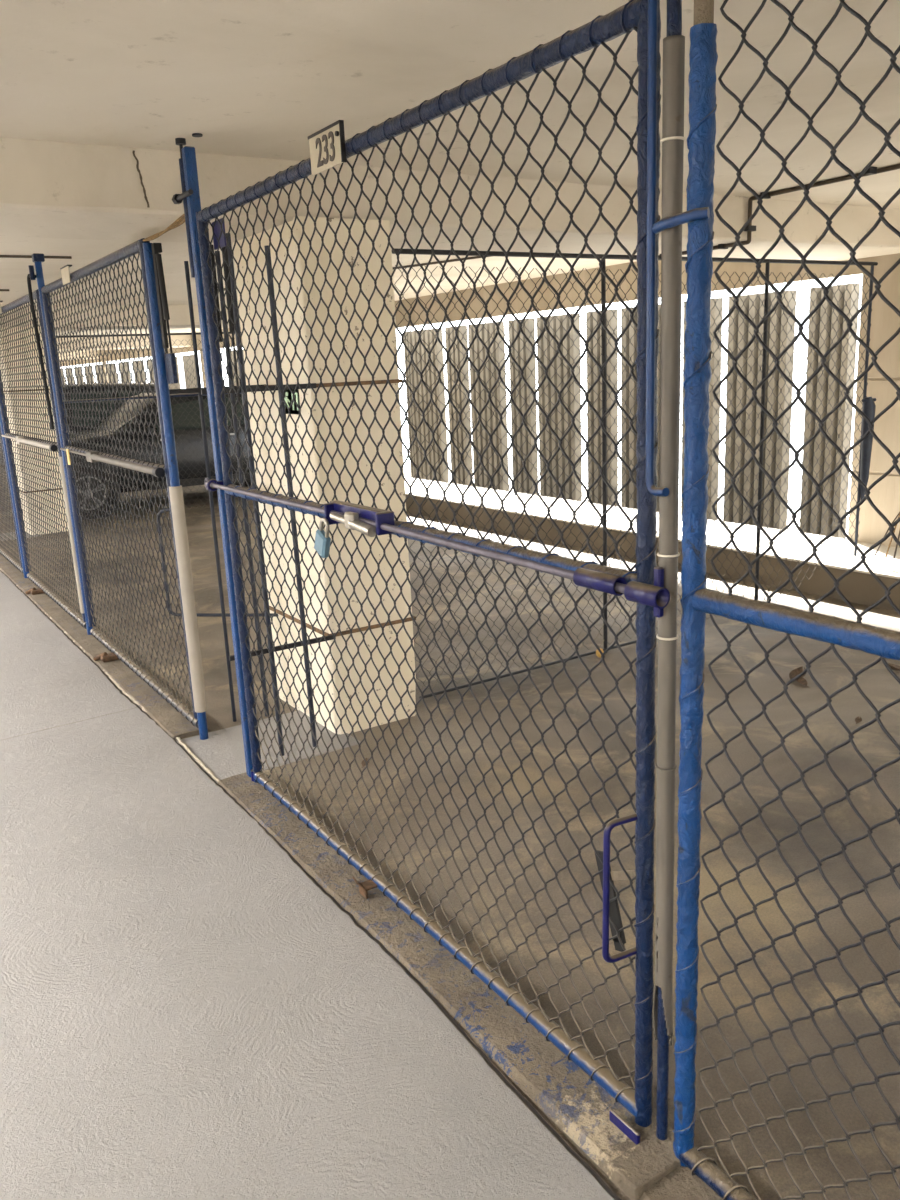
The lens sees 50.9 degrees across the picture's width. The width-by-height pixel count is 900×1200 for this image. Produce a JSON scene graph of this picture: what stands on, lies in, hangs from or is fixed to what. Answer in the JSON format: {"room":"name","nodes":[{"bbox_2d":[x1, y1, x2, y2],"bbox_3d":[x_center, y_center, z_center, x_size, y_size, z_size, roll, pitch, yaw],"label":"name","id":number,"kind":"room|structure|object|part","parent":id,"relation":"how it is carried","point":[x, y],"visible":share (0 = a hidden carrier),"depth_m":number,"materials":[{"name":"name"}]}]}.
{"room":"parking garage","nodes":[
{"label":"parking garage","id":0,"kind":"room"},
{"bbox_2d":[59,350,98,359],"bbox_3d":[-13.597,-5.549,21.981,10.350,0.230,0.735,-11,16,-31],"label":"ceiling","id":1,"kind":"structure","parent":0,"point":[87,351],"depth_m":24.13,"materials":[{"name":"paint"}]},
{"bbox_2d":[0,305,240,330],"bbox_3d":[-5.482,-2.896,9.769,10.350,0.230,0.735,-11,16,-31],"label":"ceiling","id":2,"kind":"structure","parent":0,"point":[179,315],"depth_m":10.49,"materials":[{"name":"paint"}]},
{"bbox_2d":[56,335,190,350],"bbox_3d":[-9.539,-4.222,15.875,10.350,0.230,0.735,-11,16,-31],"label":"ceiling","id":3,"kind":"structure","parent":0,"point":[176,338],"depth_m":17.62,"materials":[{"name":"paint"}]},
{"bbox_2d":[0,465,899,1199],"bbox_3d":[-9.141,-1.679,15.524,9.400,0.212,48.000,-11,16,-31],"label":"floor","id":4,"kind":"structure","parent":0,"point":[877,683],"depth_m":2.85,"materials":[{"name":"concrete"}]},
{"bbox_2d":[0,326,68,534],"bbox_3d":[-4.650,-1.873,10.498,0.460,2.200,0.740,-11,16,-31],"label":"pillar","id":5,"kind":"structure","parent":4,"relation":"on","point":[27,326],"depth_m":10.20,"materials":[{"name":"beige paint"}]},
{"bbox_2d":[4,707,136,739],"bbox_3d":[-3.212,0.894,3.596,4.060,0.001,0.198,-11,16,-31],"label":"trim","id":6,"kind":"structure","parent":4,"relation":"on","point":[136,707],"depth_m":4.55,"materials":[{"name":"concrete"}]},
{"bbox_2d":[0,383,155,468],"bbox_3d":[-5.215,-2.604,14.942,3.520,1.633,2.120,-11,16,-31],"label":"wall","id":7,"kind":"structure","parent":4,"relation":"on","point":[123,384],"depth_m":13.96,"materials":[{"name":"grey paint"}]},
{"bbox_2d":[0,554,210,739],"bbox_3d":[-3.038,0.014,7.136,0.200,0.034,6.800,-11,16,-31],"label":"concrete curb","id":8,"kind":"structure","parent":4,"relation":"on","point":[157,708],"depth_m":5.42,"materials":[{"name":"concrete"}]},
{"bbox_2d":[0,410,28,577],"bbox_3d":[-3.642,-1.303,7.742,0.047,2.330,0.108,-11,16,-31],"label":"steel post","id":9,"kind":"object","parent":8,"relation":"on","point":[1,423],"visible":0.39,"depth_m":7.81,"materials":[{"name":"blue metal"}]},
{"bbox_2d":[0,427,22,572],"bbox_3d":[-4.297,-1.439,8.673,0.161,2.174,2.135,-11,16,-32],"label":"gate","id":10,"kind":"object","parent":9,"relation":"attached to","point":[10,558],"visible":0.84,"depth_m":8.33,"materials":[{"name":"grey metal"}]},
{"bbox_3d":[-4.211,-0.431,8.950,0.041,0.041,2.090,-11,16,-31],"label":"rail","id":11,"kind":"part","parent":10,"relation":"part of","materials":[{"name":"grey metal"}]},
{"bbox_2d":[27,253,92,634],"bbox_3d":[-2.417,-0.905,5.880,0.088,2.345,0.183,-11,16,-31],"label":"post","id":12,"kind":"object","parent":8,"relation":"on","point":[38,259],"visible":0.7,"depth_m":5.79,"materials":[{"name":"blue metal"}]},
{"bbox_2d":[0,289,86,628],"bbox_3d":[-3.034,-1.026,6.771,0.161,2.174,2.155,-11,16,-32],"label":"gate","id":13,"kind":"object","parent":12,"relation":"attached to","point":[40,443],"visible":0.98,"depth_m":6.70,"materials":[{"name":"grey metal"}]},
{"bbox_3d":[-3.041,-2.035,6.548,0.045,0.045,2.110,-11,16,-31],"label":"rail","id":14,"kind":"part","parent":13,"relation":"part of","materials":[{"name":"blue metal"}]},
{"bbox_3d":[-3.000,-1.143,6.769,0.039,0.039,2.110,-11,16,-31],"label":"rail","id":15,"kind":"part","parent":13,"relation":"part of","materials":[{"name":"grey metal"}]},
{"bbox_3d":[-2.948,-0.018,7.048,0.041,0.041,2.110,-11,16,-31],"label":"rail","id":16,"kind":"part","parent":13,"relation":"part of","materials":[{"name":"silver metal"}]},
{"bbox_2d":[0,568,219,781],"bbox_3d":[-3.159,0.008,7.170,0.042,0.023,8.791,-11,16,-31],"label":"trim","id":17,"kind":"structure","parent":4,"relation":"on","point":[132,698],"depth_m":4.24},
{"bbox_2d":[57,332,252,520],"bbox_3d":[-2.904,-2.152,11.476,3.608,2.116,0.032,-11,16,-31],"label":"fence","id":18,"kind":"object","parent":4,"relation":"on","point":[115,335],"visible":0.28,"depth_m":11.05,"materials":[{"name":"black metal"}]},
{"bbox_3d":[-2.948,-3.166,11.226,3.600,0.028,0.023,-11,16,-31],"label":"rail","id":19,"kind":"part","parent":18,"relation":"part of","materials":[{"name":"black metal"}]},
{"bbox_3d":[-2.917,-2.484,11.395,3.600,0.032,0.032,-11,16,-31],"label":"rail","id":20,"kind":"part","parent":18,"relation":"part of","materials":[{"name":"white metal"}]},
{"bbox_2d":[70,393,250,519],"bbox_3d":[-3.696,-2.026,12.624,3.920,1.490,2.120,-11,16,-31],"label":"car","id":21,"kind":"object","parent":4,"relation":"on","point":[193,469],"visible":0.17,"depth_m":11.81,"materials":[{"name":"grey paint"}]},
{"bbox_2d":[145,425,156,436],"bbox_3d":[-3.628,-2.052,11.468,0.120,0.130,0.160,-11,16,-31],"label":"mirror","id":22,"kind":"object","parent":21,"relation":"attached to","point":[151,427],"depth_m":11.41,"materials":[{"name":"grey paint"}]},
{"bbox_2d":[142,243,208,739],"bbox_3d":[-1.166,-0.398,4.046,0.054,2.130,0.055,-11,16,-31],"label":"post","id":23,"kind":"object","parent":4,"relation":"on","point":[175,489],"visible":0.97,"depth_m":4.04,"materials":[{"name":"metal"}]},
{"bbox_2d":[41,238,198,727],"bbox_3d":[-1.758,-0.608,4.847,0.163,2.174,2.266,-11,16,-31],"label":"gate","id":24,"kind":"object","parent":23,"relation":"attached to","point":[156,469],"visible":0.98,"depth_m":4.78,"materials":[{"name":"grey metal"}]},
{"bbox_3d":[-2.003,-1.691,4.927,0.006,0.080,0.170,-11,16,-31],"label":"number plate","id":25,"kind":"part","parent":24,"relation":"part of","materials":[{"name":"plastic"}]},
{"bbox_3d":[-1.808,-1.632,4.692,0.045,0.045,2.078,-11,16,-31],"label":"rail","id":26,"kind":"part","parent":24,"relation":"part of","materials":[{"name":"blue metal"}]},
{"bbox_3d":[-1.767,-0.740,4.914,0.039,0.039,2.078,-11,16,-31],"label":"rail","id":27,"kind":"part","parent":24,"relation":"part of","materials":[{"name":"grey metal"}]},
{"bbox_3d":[-1.715,0.385,5.193,0.041,0.041,2.078,-11,16,-31],"label":"rail","id":28,"kind":"part","parent":24,"relation":"part of","materials":[{"name":"silver metal"}]},
{"bbox_3d":[-1.185,-1.165,3.870,0.032,0.545,0.130,-11,16,-31],"label":"strut arm","id":29,"kind":"part","parent":24,"relation":"part of","materials":[{"name":"black metal"}]},
{"bbox_2d":[184,261,236,721],"bbox_3d":[-1.074,-0.430,4.264,0.018,2.080,0.018,-11,16,-31],"label":"post","id":30,"kind":"object","parent":4,"relation":"on","point":[186,265],"visible":1,"depth_m":4.24,"materials":[{"name":"metal"}]},
{"bbox_2d":[169,251,268,716],"bbox_3d":[-1.000,-0.456,4.271,0.480,2.120,0.032,-11,16,-31],"label":"frame","id":31,"kind":"object","parent":4,"relation":"on","point":[224,316],"visible":0.27,"depth_m":4.24,"materials":[{"name":"black metal"}]},
{"bbox_2d":[201,233,335,755],"bbox_3d":[-0.723,-0.365,3.854,0.480,2.120,0.032,-11,16,-31],"label":"frame","id":32,"kind":"object","parent":4,"relation":"on","point":[269,271],"visible":0.72,"depth_m":3.84,"materials":[{"name":"black metal"}]},
{"bbox_2d":[0,570,620,1199],"bbox_3d":[-8.787,-1.822,15.587,0.067,0.001,47.770,-11,16,-31],"label":"trim","id":33,"kind":"structure","parent":4,"relation":"on","point":[455,1023],"depth_m":2.52,"materials":[{"name":"grey concrete"}]},
{"bbox_2d":[233,216,415,733],"bbox_3d":[-0.574,-0.550,4.404,0.445,2.200,0.740,-11,16,-31],"label":"pillar","id":34,"kind":"structure","parent":4,"relation":"on","point":[374,264],"depth_m":4.14,"materials":[{"name":"beige paint"}]},
{"bbox_2d":[157,508,277,616],"bbox_3d":[-1.099,-0.180,4.571,0.607,0.567,0.043,-2,14,3],"label":"rod","id":35,"kind":"object","parent":34,"relation":"attached to","point":[166,509],"visible":0.52,"depth_m":4.63,"materials":[{"name":"black metal"}]},
{"bbox_2d":[278,389,299,413],"bbox_3d":[-0.695,-0.860,4.095,0.010,0.110,0.225,-11,16,-31],"label":"exit sign","id":36,"kind":"object","parent":34,"relation":"attached to","point":[288,401],"visible":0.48,"depth_m":4.07,"materials":[{"name":"plastic"}]},
{"bbox_2d":[217,772,722,1199],"bbox_3d":[1.701,1.563,0.005,0.200,0.034,9.400,-11,16,-31],"label":"concrete curb","id":37,"kind":"structure","parent":4,"relation":"on","point":[567,1094],"depth_m":2.37,"materials":[{"name":"concrete"}]},
{"bbox_2d":[172,133,252,776],"bbox_3d":[-0.869,-0.439,3.576,0.085,2.410,0.165,-11,16,-31],"label":"post","id":38,"kind":"object","parent":37,"relation":"on","point":[190,196],"visible":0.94,"depth_m":3.44,"materials":[{"name":"blue metal"}]},
{"bbox_2d":[142,214,184,240],"bbox_3d":[-1.084,-1.403,3.587,0.043,0.044,0.551,-11,16,-31],"label":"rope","id":39,"kind":"object","parent":38,"relation":"attached to","point":[181,219],"visible":0.99,"depth_m":3.51,"materials":[{"name":"beige fabric"}]},
{"bbox_3d":[-0.940,-1.567,3.312,0.011,0.070,0.011,-5,14,-10],"label":"threaded rod","id":40,"kind":"part","parent":38,"relation":"part of","materials":[{"name":"black metal"}]},
{"bbox_2d":[196,0,709,1144],"bbox_3d":[-0.224,-0.175,2.586,0.145,2.284,2.413,-11,16,-31],"label":"gate","id":41,"kind":"object","parent":38,"relation":"attached to","point":[329,148],"visible":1,"depth_m":2.14,"materials":[{"name":"metal"}]},
{"bbox_3d":[-0.787,-1.247,3.220,0.006,0.090,0.110,-11,16,-31],"label":"corner plate","id":42,"kind":"part","parent":41,"relation":"part of","materials":[{"name":"blue metal"}]},
{"bbox_2d":[314,518,330,557],"bbox_3d":[-0.359,-0.177,2.668,0.024,0.118,0.086,-11,16,-31],"label":"padlock","id":43,"kind":"object","parent":41,"relation":"hanging from","point":[322,539],"visible":1,"depth_m":2.66,"materials":[{"name":"metal"}]},
{"bbox_3d":[-0.314,-1.140,2.393,0.006,0.092,0.180,-11,16,-31],"label":"number plate","id":44,"kind":"part","parent":41,"relation":"part of","materials":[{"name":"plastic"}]},
{"bbox_3d":[-0.271,-1.129,2.379,0.045,0.043,2.153,-11,16,-31],"label":"rail","id":45,"kind":"part","parent":41,"relation":"part of","materials":[{"name":"blue metal"}]},
{"bbox_3d":[-0.229,-0.218,2.605,0.046,0.045,2.153,-11,16,-31],"label":"rail","id":46,"kind":"part","parent":41,"relation":"part of","materials":[{"name":"blue metal"}]},
{"bbox_3d":[-0.177,0.888,2.879,0.042,0.041,2.153,-11,16,-31],"label":"rail","id":47,"kind":"part","parent":41,"relation":"part of","materials":[{"name":"blue metal"}]},
{"bbox_3d":[0.333,0.569,1.853,0.083,0.308,0.014,-9,15,-25],"label":"pull handle","id":48,"kind":"part","parent":41,"relation":"part of","materials":[{"name":"blue metal"}]},
{"bbox_3d":[0.366,1.107,1.983,0.008,0.034,0.087,-11,16,-31],"label":"foot plate","id":49,"kind":"part","parent":41,"relation":"part of","materials":[{"name":"blue metal"}]},
{"bbox_3d":[0.334,-0.631,1.514,0.015,0.933,0.052,-9,15,-24],"label":"drop rod","id":50,"kind":"part","parent":41,"relation":"part of","materials":[{"name":"blue paint"}]},
{"bbox_3d":[0.365,-0.014,1.652,0.014,0.090,0.016,-11,16,-31],"label":"guide plate","id":51,"kind":"part","parent":41,"relation":"part of","materials":[{"name":"blue metal"}]},
{"bbox_3d":[0.359,-0.596,1.487,0.027,0.024,0.127,-10,16,-29],"label":"hook arm","id":52,"kind":"part","parent":41,"relation":"part of","materials":[{"name":"blue paint"}]},
{"bbox_2d":[609,0,685,1199],"bbox_3d":[0.355,-0.008,1.629,0.168,2.420,0.087,-11,16,-31],"label":"post","id":53,"kind":"object","parent":37,"relation":"on","point":[640,1167],"visible":0.98,"depth_m":1.67,"materials":[{"name":"grey metal"}]},
{"bbox_3d":[0.410,1.143,1.912,0.168,0.048,0.080,-11,16,-31],"label":"plate","id":54,"kind":"part","parent":53,"relation":"part of","materials":[{"name":"concrete"}]},
{"bbox_3d":[0.386,-0.025,1.671,0.024,2.410,0.024,10,19,42],"label":"steel post","id":55,"kind":"part","parent":53,"relation":"part of","materials":[{"name":"grey metal"}]},
{"bbox_2d":[673,0,899,1199],"bbox_3d":[1.048,0.207,0.686,0.052,2.384,2.351,-11,16,-31],"label":"fence","id":56,"kind":"object","parent":37,"relation":"on","point":[696,601],"visible":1,"depth_m":1.50,"materials":[{"name":"metal"}]},
{"bbox_3d":[1.100,1.315,0.960,0.042,0.040,2.308,-11,16,-31],"label":"rail","id":57,"kind":"part","parent":56,"relation":"part of","materials":[{"name":"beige metal"}]},
{"bbox_3d":[1.052,0.203,0.678,0.044,0.044,2.293,-11,16,-31],"label":"rail","id":58,"kind":"part","parent":56,"relation":"part of","materials":[{"name":"blue metal"}]},
{"bbox_2d":[596,648,603,657],"bbox_3d":[0.828,0.290,5.220,0.045,0.052,0.048,-11,16,-31],"label":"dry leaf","id":59,"kind":"object","parent":4,"relation":"on","point":[598,654],"visible":0.46,"depth_m":5.20,"materials":[{"name":"plant"}]},
{"bbox_2d":[392,248,877,697],"bbox_3d":[1.271,-0.821,5.326,3.536,2.116,0.024,-11,16,-31],"label":"fence","id":60,"kind":"object","parent":4,"relation":"on","point":[604,495],"visible":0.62,"depth_m":5.13,"materials":[{"name":"black metal"}]},
{"bbox_3d":[1.226,-1.834,5.077,3.530,0.028,0.023,-11,16,-31],"label":"rail","id":61,"kind":"part","parent":60,"relation":"part of","materials":[{"name":"black metal"}]},
{"bbox_2d":[860,397,875,500],"bbox_3d":[2.741,-0.991,6.226,0.120,0.683,0.072,-4,14,-7],"label":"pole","id":62,"kind":"object","parent":60,"relation":"attached to","point":[869,407],"visible":0.81,"depth_m":6.19,"materials":[{"name":"black metal"}]},
{"bbox_2d":[789,666,805,679],"bbox_3d":[1.723,0.373,4.715,0.155,0.050,0.077,-11,16,-31],"label":"dry leaf","id":63,"kind":"object","parent":4,"relation":"on","point":[799,670],"visible":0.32,"depth_m":4.75,"materials":[{"name":"brown plant"}]},
{"bbox_2d":[795,675,807,686],"bbox_3d":[1.734,0.399,4.642,0.053,0.034,0.102,-11,16,-31],"label":"dry leaf","id":64,"kind":"object","parent":4,"relation":"on","point":[801,680],"visible":0.91,"depth_m":4.66,"materials":[{"name":"brown plant"}]},
{"bbox_2d":[855,716,861,723],"bbox_3d":[1.787,0.528,4.145,0.056,0.019,0.031,-11,16,-31],"label":"dry leaf","id":65,"kind":"object","parent":4,"relation":"on","point":[857,720],"visible":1,"depth_m":4.15,"materials":[{"name":"brown plant"}]},
{"bbox_2d":[888,663,899,670],"bbox_3d":[2.270,0.342,4.765,0.061,0.038,0.109,-15,19,-41],"label":"dry leaf","id":66,"kind":"object","parent":4,"relation":"on","point":[892,666],"visible":0.86,"depth_m":4.78,"materials":[{"name":"brown plant"}]},
{"bbox_2d":[0,0,899,335],"bbox_3d":[-8.982,-4.284,15.063,10.460,0.250,48.000,-11,16,-31],"label":"ceiling","id":67,"kind":"structure","parent":0,"point":[256,78],"depth_m":2.83,"materials":[{"name":"paint"}]},
{"bbox_2d":[0,255,71,258],"bbox_3d":[-4.166,-1.908,5.151,4.020,0.016,0.018,-11,16,-31],"label":"rod","id":68,"kind":"object","parent":67,"relation":"attached to","point":[1,256],"visible":1,"depth_m":6.06,"materials":[{"name":"grey metal"}]},
{"bbox_2d":[224,256,492,289],"bbox_3d":[-0.272,-2.697,7.605,4.998,0.019,0.084,8,17,36],"label":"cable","id":69,"kind":"object","parent":67,"relation":"attached to","point":[473,257],"visible":0.14,"depth_m":7.46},
{"bbox_2d":[658,164,899,255],"bbox_3d":[2.873,-1.597,3.052,0.133,0.245,6.442,-11,16,-30],"label":"conduit","id":70,"kind":"object","parent":67,"relation":"attached to","point":[872,170],"visible":0.78,"depth_m":4.88,"materials":[{"name":"black metal"}]},
{"bbox_2d":[0,137,899,260],"bbox_3d":[-1.425,-1.569,3.663,10.350,0.230,0.735,-11,16,-31],"label":"beam","id":71,"kind":"structure","parent":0,"point":[49,189],"depth_m":3.94,"materials":[{"name":"paint"}]},
{"bbox_2d":[132,150,149,207],"bbox_3d":[-1.120,-1.525,3.425,0.040,0.190,0.001,-11,16,-31],"label":"crack","id":72,"kind":"structure","parent":71,"relation":"attached to","point":[133,152],"depth_m":3.42,"materials":[{"name":"concrete"}]},
{"bbox_2d":[59,253,899,546],"bbox_3d":[-4.493,-3.989,18.110,0.350,2.230,48.000,-11,16,-31],"label":"wall","id":73,"kind":"structure","parent":0,"point":[885,262],"depth_m":6.82,"materials":[{"name":"concrete"}]},
{"bbox_2d":[404,466,848,538],"bbox_3d":[-3.139,-2.582,19.316,3.300,0.200,48.000,-11,16,-31],"label":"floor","id":74,"kind":"structure","parent":0,"point":[408,469],"depth_m":12.15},
{"bbox_2d":[61,363,117,384],"bbox_3d":[-12.607,-6.620,32.055,0.045,2.455,11.040,-11,16,-31],"label":"window","id":75,"kind":"structure","parent":74,"relation":"on","point":[108,366],"depth_m":29.74,"materials":[{"name":"concrete"}]},
{"bbox_3d":[-13.000,-6.748,32.645,0.045,2.455,0.960,-11,16,-31],"label":"louvre panel","id":76,"kind":"part","parent":75,"relation":"part of","materials":[{"name":"concrete"}]},
{"bbox_3d":[-12.215,-6.492,31.465,0.045,2.455,0.960,-11,16,-31],"label":"louvre panel","id":77,"kind":"part","parent":75,"relation":"part of","materials":[{"name":"concrete"}]},
{"bbox_3d":[-11.431,-6.236,30.284,0.045,2.455,0.960,-11,16,-31],"label":"louvre panel","id":78,"kind":"part","parent":75,"relation":"part of","materials":[{"name":"concrete"}]},
{"bbox_3d":[-10.647,-5.979,29.104,0.045,2.455,0.960,-11,16,-31],"label":"louvre panel","id":79,"kind":"part","parent":75,"relation":"part of","materials":[{"name":"concrete"}]},
{"bbox_3d":[-9.863,-5.723,27.924,0.045,2.455,0.960,-11,16,-31],"label":"louvre panel","id":80,"kind":"part","parent":75,"relation":"part of","materials":[{"name":"concrete"}]},
{"bbox_2d":[120,355,196,388],"bbox_3d":[-7.510,-4.954,24.383,0.045,2.455,6.720,-11,16,-31],"label":"window","id":81,"kind":"structure","parent":74,"relation":"on","point":[186,358],"depth_m":22.65,"materials":[{"name":"concrete"}]},
{"bbox_3d":[-9.078,-5.466,26.744,0.045,2.455,0.960,-11,16,-31],"label":"louvre panel","id":82,"kind":"part","parent":81,"relation":"part of","materials":[{"name":"concrete"}]},
{"bbox_3d":[-8.294,-5.210,25.564,0.045,2.455,0.960,-11,16,-31],"label":"louvre panel","id":83,"kind":"part","parent":81,"relation":"part of","materials":[{"name":"concrete"}]},
{"bbox_3d":[-7.510,-4.954,24.383,0.045,2.455,0.960,-11,16,-31],"label":"louvre panel","id":84,"kind":"part","parent":81,"relation":"part of","materials":[{"name":"concrete"}]},
{"bbox_3d":[-6.726,-4.697,23.203,0.045,2.455,0.960,-11,16,-31],"label":"louvre panel","id":85,"kind":"part","parent":81,"relation":"part of","materials":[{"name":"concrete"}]},
{"bbox_3d":[-5.941,-4.441,22.023,0.045,2.455,0.960,-11,16,-31],"label":"louvre panel","id":86,"kind":"part","parent":81,"relation":"part of","materials":[{"name":"concrete"}]},
{"bbox_2d":[225,349,245,385],"bbox_3d":[-3.197,-3.544,17.892,0.045,2.455,8.160,-11,16,-31],"label":"window","id":87,"kind":"structure","parent":74,"relation":"on","point":[232,353],"depth_m":19.42,"materials":[{"name":"concrete"}]},
{"bbox_2d":[404,283,859,537],"bbox_3d":[1.391,-2.053,11.024,0.085,2.455,7.314,-11,16,-31],"label":"window","id":88,"kind":"structure","parent":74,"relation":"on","point":[429,378],"depth_m":10.26,"materials":[{"name":"metal"}]},
{"bbox_3d":[-0.543,-2.685,13.935,0.085,2.455,0.210,-11,16,-31],"label":"louvre panel","id":89,"kind":"part","parent":88,"relation":"part of","materials":[{"name":"concrete"}]},
{"bbox_3d":[-0.284,-2.600,13.545,0.085,2.455,0.715,-11,16,-31],"label":"louvre panel","id":90,"kind":"part","parent":88,"relation":"part of","materials":[{"name":"concrete"}]},
{"bbox_3d":[0.124,-2.467,12.930,0.085,2.455,0.445,-11,16,-31],"label":"louvre panel","id":91,"kind":"part","parent":88,"relation":"part of","materials":[{"name":"concrete"}]},
{"bbox_3d":[0.500,-2.344,12.364,0.085,2.455,0.715,-11,16,-31],"label":"louvre panel","id":92,"kind":"part","parent":88,"relation":"part of","materials":[{"name":"concrete"}]},
{"bbox_3d":[0.909,-2.210,11.750,0.085,2.455,0.445,-11,16,-31],"label":"louvre panel","id":93,"kind":"part","parent":88,"relation":"part of","materials":[{"name":"concrete"}]},
{"bbox_3d":[1.284,-2.087,11.184,0.085,2.455,0.715,-11,16,-31],"label":"louvre panel","id":94,"kind":"part","parent":88,"relation":"part of","materials":[{"name":"concrete"}]},
{"bbox_3d":[1.693,-1.954,10.570,0.085,2.455,0.445,-11,16,-31],"label":"louvre panel","id":95,"kind":"part","parent":88,"relation":"part of","materials":[{"name":"concrete"}]},
{"bbox_3d":[2.069,-1.831,10.004,0.085,2.455,0.715,-11,16,-31],"label":"louvre panel","id":96,"kind":"part","parent":88,"relation":"part of","materials":[{"name":"concrete"}]},
{"bbox_3d":[2.477,-1.698,9.389,0.085,2.455,0.445,-11,16,-31],"label":"louvre panel","id":97,"kind":"part","parent":88,"relation":"part of","materials":[{"name":"concrete"}]},
{"bbox_3d":[2.853,-1.575,8.824,0.085,2.455,0.715,-11,16,-31],"label":"louvre panel","id":98,"kind":"part","parent":88,"relation":"part of","materials":[{"name":"concrete"}]},
{"bbox_3d":[3.261,-1.441,8.209,0.085,2.455,0.445,-11,16,-31],"label":"louvre panel","id":99,"kind":"part","parent":88,"relation":"part of","materials":[{"name":"concrete"}]},
{"bbox_2d":[405,495,899,610],"bbox_3d":[-4.895,-2.624,18.140,0.850,0.405,48.000,-11,16,-31],"label":"wall","id":100,"kind":"structure","parent":0,"point":[857,587],"depth_m":6.94,"materials":[{"name":"concrete"}]},
{"bbox_2d":[404,476,899,578],"bbox_3d":[-4.906,-2.828,18.088,0.855,0.017,48.000,-11,16,-31],"label":"window sill","id":101,"kind":"structure","parent":100,"relation":"on","point":[888,566],"depth_m":7.50,"materials":[{"name":"white paint"}]},
{"bbox_2d":[874,512,899,555],"bbox_3d":[3.014,-0.510,6.442,0.329,0.383,0.028,-9,15,-25],"label":"stick","id":102,"kind":"object","parent":101,"relation":"on","point":[899,512],"visible":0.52,"depth_m":6.44,"materials":[{"name":"beige wood"}]},
{"bbox_2d":[885,513,899,556],"bbox_3d":[3.073,-0.610,6.313,0.327,0.632,0.122,-11,16,-31],"label":"stick","id":103,"kind":"object","parent":101,"relation":"on","point":[899,513],"visible":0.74,"depth_m":6.35,"materials":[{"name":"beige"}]},
{"bbox_2d":[893,530,899,557],"bbox_3d":[3.057,-0.552,6.353,0.332,0.502,0.031,-16,19,-42],"label":"stick","id":104,"kind":"object","parent":101,"relation":"on","point":[899,530],"visible":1,"depth_m":6.31,"materials":[{"name":"beige wood"}]}
]}

